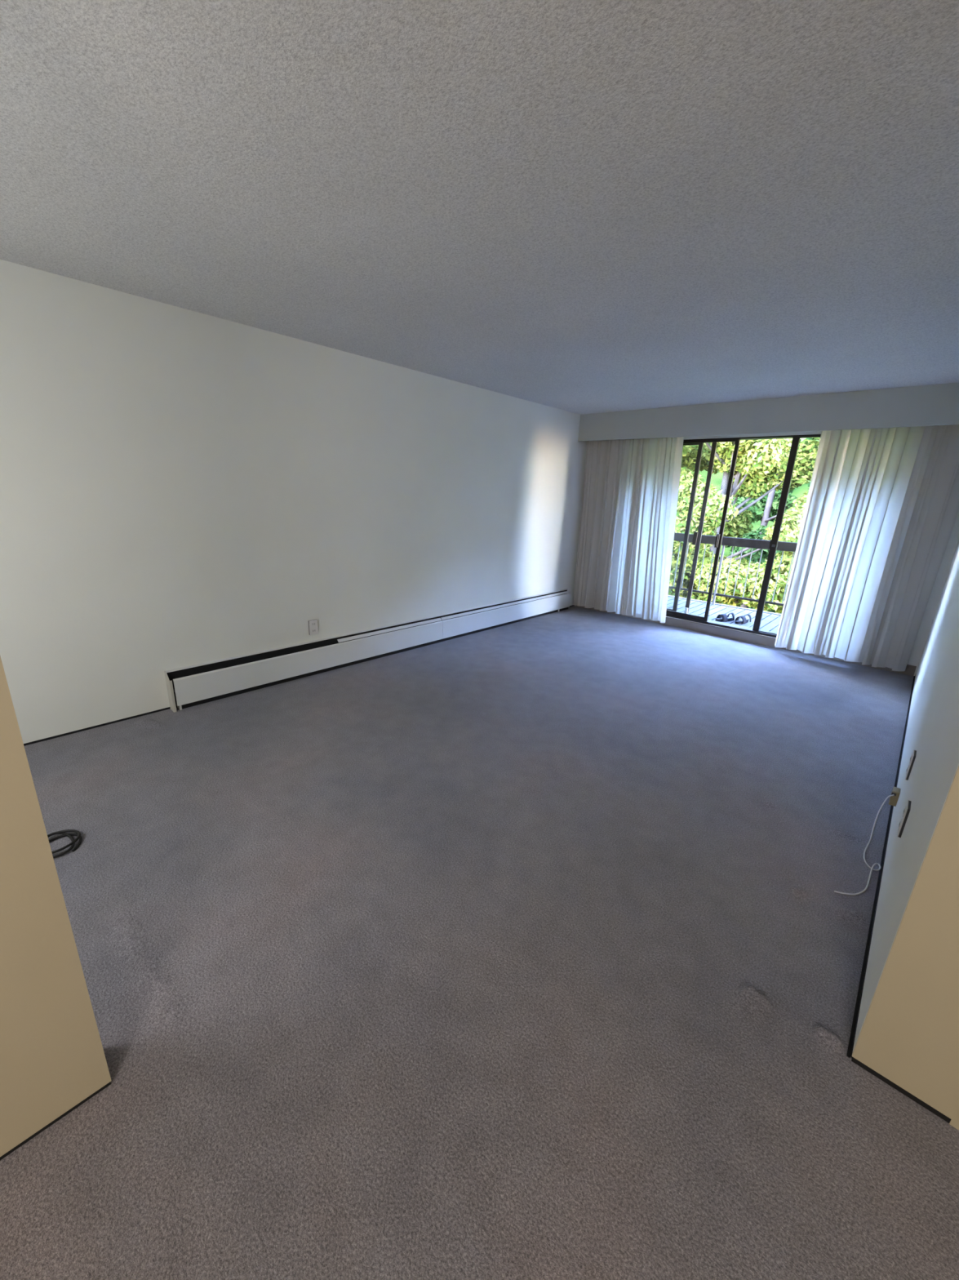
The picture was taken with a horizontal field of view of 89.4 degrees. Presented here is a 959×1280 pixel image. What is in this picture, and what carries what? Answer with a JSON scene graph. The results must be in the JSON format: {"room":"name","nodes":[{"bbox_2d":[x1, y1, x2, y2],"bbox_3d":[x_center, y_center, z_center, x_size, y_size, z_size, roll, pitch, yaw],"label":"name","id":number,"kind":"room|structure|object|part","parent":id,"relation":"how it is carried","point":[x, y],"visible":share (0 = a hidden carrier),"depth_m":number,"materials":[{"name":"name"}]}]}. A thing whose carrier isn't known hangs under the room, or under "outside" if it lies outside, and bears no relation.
{"room":"empty living room","nodes":[
{"label":"empty living room","id":0,"kind":"room"},
{"bbox_2d":[0,656,111,1159],"bbox_3d":[-1.831,0.222,-0.016,0.120,2.490,2.651,17,22,40],"label":"wall","id":1,"kind":"structure","parent":0,"point":[53,1060],"depth_m":1.06,"materials":[{"name":"beige paint"}]},
{"bbox_2d":[0,259,586,746],"bbox_3d":[-1.018,-0.994,4.103,0.150,2.490,7.260,17,22,40],"label":"wall","id":2,"kind":"structure","parent":0,"point":[180,487],"depth_m":3.20,"materials":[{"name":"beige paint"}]},
{"bbox_2d":[308,619,318,635],"bbox_3d":[-1.341,-0.103,3.915,0.017,0.120,0.075,17,22,40],"label":"wall outlet","id":3,"kind":"object","parent":2,"relation":"attached to","point":[313,624],"visible":1,"depth_m":3.91,"materials":[{"name":"grey plastic"}]},
{"bbox_2d":[164,588,570,712],"bbox_3d":[-0.421,-0.109,4.915,0.077,0.273,4.809,17,22,40],"label":"baseboard heater","id":4,"kind":"object","parent":2,"relation":"attached to","point":[187,686],"visible":1,"depth_m":4.06,"materials":[{"name":"white metal"}]},
{"bbox_3d":[-1.198,0.123,4.066,0.014,0.190,2.411,17,22,40],"label":"panel","id":5,"kind":"part","parent":4,"relation":"part of","materials":[{"name":"white metal"}]},
{"bbox_3d":[-0.439,-0.124,4.931,0.025,0.252,4.805,17,22,40],"label":"plate","id":6,"kind":"part","parent":4,"relation":"part of","materials":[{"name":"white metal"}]},
{"bbox_3d":[0.427,-0.326,5.766,0.014,0.190,2.368,17,22,40],"label":"panel","id":7,"kind":"part","parent":4,"relation":"part of","materials":[{"name":"white metal"}]},
{"bbox_2d":[577,382,958,441],"bbox_3d":[2.588,-2.206,4.816,3.680,0.305,0.022,17,22,40],"label":"valance","id":8,"kind":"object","parent":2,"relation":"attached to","point":[931,405],"depth_m":4.53,"materials":[{"name":"paint"}]},
{"bbox_2d":[0,605,958,1279],"bbox_3d":[0.518,0.924,2.064,5.620,0.022,8.530,17,22,40],"label":"floor","id":9,"kind":"structure","parent":0,"point":[527,949],"depth_m":1.53,"materials":[{"name":"grey carpet"}]},
{"bbox_2d":[47,829,81,857],"bbox_3d":[-1.756,0.846,2.014,0.180,0.026,0.160,17,22,40],"label":"cable","id":10,"kind":"object","parent":9,"relation":"on","point":[63,833],"visible":0.57,"depth_m":2.04,"materials":[{"name":"black rubber"}]},
{"bbox_2d":[834,794,894,895],"bbox_3d":[1.728,0.884,2.116,0.731,0.163,0.092,-12,22,-39],"label":"loose cable","id":11,"kind":"object","parent":9,"relation":"on","point":[888,797],"visible":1,"depth_m":2.09,"materials":[{"name":"white plastic"}]},
{"bbox_2d":[0,0,958,414],"bbox_3d":[0.611,-1.492,1.428,5.750,0.140,8.660,17,22,40],"label":"ceiling","id":12,"kind":"structure","parent":0,"point":[578,206],"depth_m":1.56,"materials":[{"name":"white paint"}]},
{"bbox_3d":[2.674,-2.355,4.862,3.660,0.040,0.040,17,22,40],"label":"trim","id":13,"kind":"structure","parent":12,"relation":"attached to","visible":0},
{"bbox_2d":[573,436,684,622],"bbox_3d":[1.799,-1.455,5.977,1.341,2.315,0.110,17,22,40],"label":"curtain","id":14,"kind":"object","parent":13,"relation":"hanging from","point":[631,490],"visible":0.94,"depth_m":5.96,"materials":[{"name":"beige fabric"}]},
{"bbox_2d":[774,424,958,671],"bbox_3d":[3.560,-0.918,4.441,1.115,2.316,0.124,17,22,40],"label":"curtain","id":15,"kind":"object","parent":13,"relation":"hanging from","point":[882,509],"visible":0.94,"depth_m":4.43,"materials":[{"name":"beige fabric"}]},
{"bbox_2d":[666,512,958,675],"bbox_3d":[2.797,-1.254,5.387,3.680,2.440,0.140,17,22,40],"label":"wall","id":16,"kind":"structure","parent":0,"point":[915,657],"depth_m":4.33,"materials":[{"name":"beige paint"}]},
{"bbox_2d":[666,431,822,637],"bbox_3d":[2.800,-1.171,5.389,2.720,2.069,0.165,17,22,40],"label":"door","id":17,"kind":"structure","parent":16,"relation":"in","point":[796,436],"depth_m":5.38,"materials":[{"name":"brown metal"}]},
{"bbox_3d":[2.168,-1.372,6.007,0.850,1.995,0.030,17,22,40],"label":"fixed panel","id":18,"kind":"part","parent":17,"relation":"part of","materials":[{"name":"clear glass"}]},
{"bbox_3d":[2.229,-1.340,5.910,0.937,1.995,0.020,17,22,40],"label":"screen panel","id":19,"kind":"part","parent":17,"relation":"part of","materials":[{"name":"grey"}]},
{"bbox_3d":[2.513,-1.184,5.652,0.045,0.150,0.019,17,22,40],"label":"handle","id":20,"kind":"part","parent":17,"relation":"part of","materials":[{"name":"grey metal"}]},
{"bbox_3d":[2.270,-1.310,5.817,1.230,1.995,0.027,17,22,40],"label":"sliding panel","id":21,"kind":"part","parent":17,"relation":"part of","materials":[{"name":"clear glass"}]},
{"bbox_3d":[2.668,-1.114,5.442,0.033,0.150,0.041,17,22,40],"label":"handle","id":22,"kind":"part","parent":17,"relation":"part of","materials":[{"name":"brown metal"}]},
{"bbox_3d":[2.843,-2.145,5.098,2.720,0.034,0.134,17,22,40],"label":"head trim","id":23,"kind":"part","parent":17,"relation":"part of","materials":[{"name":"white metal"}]},
{"bbox_3d":[3.428,-0.963,4.825,0.922,1.995,0.040,17,22,40],"label":"fixed panel","id":24,"kind":"part","parent":17,"relation":"part of","materials":[{"name":"clear glass"}]},
{"bbox_2d":[576,605,916,675],"bbox_3d":[2.703,-0.119,5.668,3.650,0.098,0.014,17,22,40],"label":"baseboard","id":25,"kind":"structure","parent":16,"relation":"attached to","point":[910,670],"depth_m":5.49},
{"bbox_2d":[850,540,958,1057],"bbox_3d":[2.684,-0.389,2.601,0.120,2.490,4.594,17,22,40],"label":"wall","id":26,"kind":"structure","parent":0,"point":[932,730],"depth_m":1.66,"materials":[{"name":"beige paint"}]},
{"bbox_2d":[846,675,915,1057],"bbox_3d":[2.542,0.757,2.938,0.008,0.013,4.440,17,22,40],"label":"trim","id":27,"kind":"structure","parent":26,"relation":"attached to","point":[857,1005],"depth_m":1.80,"materials":[{"name":"black"}]},
{"bbox_2d":[888,786,901,806],"bbox_3d":[2.023,0.762,2.363,0.028,0.075,0.061,17,22,40],"label":"jack","id":28,"kind":"object","parent":26,"relation":"attached to","point":[893,800],"visible":0.99,"depth_m":2.35,"materials":[{"name":"beige plastic"}]},
{"bbox_2d":[897,800,911,837],"bbox_3d":[1.544,0.650,1.764,0.013,0.120,0.075,17,22,40],"label":"wall outlet","id":29,"kind":"object","parent":26,"relation":"attached to","point":[908,807],"visible":1,"depth_m":1.74,"materials":[{"name":"grey plastic"}]},
{"bbox_2d":[905,750,916,780],"bbox_3d":[1.911,0.554,2.149,0.013,0.120,0.075,17,22,40],"label":"wall outlet","id":30,"kind":"object","parent":26,"relation":"attached to","point":[914,753],"visible":1,"depth_m":2.13,"materials":[{"name":"grey plastic"}]},
{"bbox_2d":[851,766,958,1129],"bbox_3d":[1.815,0.236,0.423,1.919,2.490,0.094,17,22,40],"label":"wall","id":31,"kind":"structure","parent":0,"point":[908,1038],"depth_m":1.21,"materials":[{"name":"beige paint"}]},
{"bbox_3d":[3.313,-0.178,6.104,7.200,0.125,1.165,17,22,40],"label":"balcony slab","id":32,"kind":"object","parent":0,"visible":0},
{"bbox_2d":[666,596,781,632],"bbox_3d":[3.328,-0.253,6.070,7.232,0.030,1.165,17,22,40],"label":"deck","id":33,"kind":"object","parent":32,"relation":"on","point":[769,622],"visible":0.12,"depth_m":6.33,"materials":[{"name":"grey wood"}]},
{"bbox_2d":[715,612,734,622],"bbox_3d":[2.981,-0.281,5.891,0.259,0.101,0.102,-3,18,-17],"label":"sandal","id":34,"kind":"object","parent":33,"relation":"on","point":[726,618],"visible":0.97,"depth_m":5.87,"materials":[{"name":"black rubber"}]},
{"bbox_2d":[668,532,797,605],"bbox_3d":[3.712,-0.822,6.334,7.200,0.935,0.095,17,22,40],"label":"balcony railing","id":35,"kind":"object","parent":33,"relation":"on","point":[783,546],"visible":0.25,"depth_m":6.50,"materials":[{"name":"brown wood"}]},
{"bbox_3d":[3.305,-0.895,6.701,0.024,0.830,0.040,17,22,40],"label":"post","id":36,"kind":"part","parent":35,"relation":"part of","materials":[{"name":"grey metal"}]},
{"bbox_3d":[3.698,-0.517,6.425,7.200,0.027,0.030,17,22,40],"label":"rail","id":37,"kind":"part","parent":35,"relation":"part of","materials":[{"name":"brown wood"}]},
{"bbox_3d":[3.728,-1.217,6.215,7.200,0.110,0.095,17,22,40],"label":"rail","id":38,"kind":"part","parent":35,"relation":"part of","materials":[{"name":"brown wood"}]},
{"bbox_2d":[734,613,751,624],"bbox_3d":[3.167,-0.256,5.832,0.259,0.101,0.102,-8,20,-31],"label":"sandal","id":39,"kind":"object","parent":33,"relation":"on","point":[744,620],"visible":1,"depth_m":5.80,"materials":[{"name":"black rubber"}]},
{"bbox_2d":[667,595,782,616],"bbox_3d":[3.730,-0.315,6.532,7.200,0.172,0.060,17,22,40],"label":"trim","id":40,"kind":"structure","parent":32,"relation":"attached to","point":[697,601],"depth_m":6.71,"materials":[{"name":"grey metal"}]},
{"label":"outside","id":41,"kind":"structure","parent":0,"visible":0},
{"bbox_3d":[21.532,-2.993,29.053,80.000,0.100,59.550,17,22,40],"label":"lawn","id":42,"kind":"structure","parent":41,"visible":0},
{"bbox_2d":[668,437,820,613],"bbox_3d":[6.166,-2.558,12.470,5.324,7.517,4.214,8,18,17],"label":"leafy tree","id":43,"kind":"object","parent":42,"relation":"on","point":[758,462],"visible":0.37,"depth_m":11.25,"materials":[{"name":"green plant"}]},
{"bbox_2d":[680,437,819,613],"bbox_3d":[9.532,-5.223,16.042,6.163,10.784,7.790,-7,19,-28],"label":"leafy tree","id":44,"kind":"object","parent":42,"relation":"on","point":[762,510],"visible":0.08,"depth_m":16.32,"materials":[{"name":"green plant"}]},
{"bbox_2d":[691,460,813,556],"bbox_3d":[23.719,-10.825,28.815,100.000,15.383,16.379,17,22,40],"label":"wooded hill","id":45,"kind":"structure","parent":42,"relation":"on","point":[716,480],"depth_m":30.39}
]}

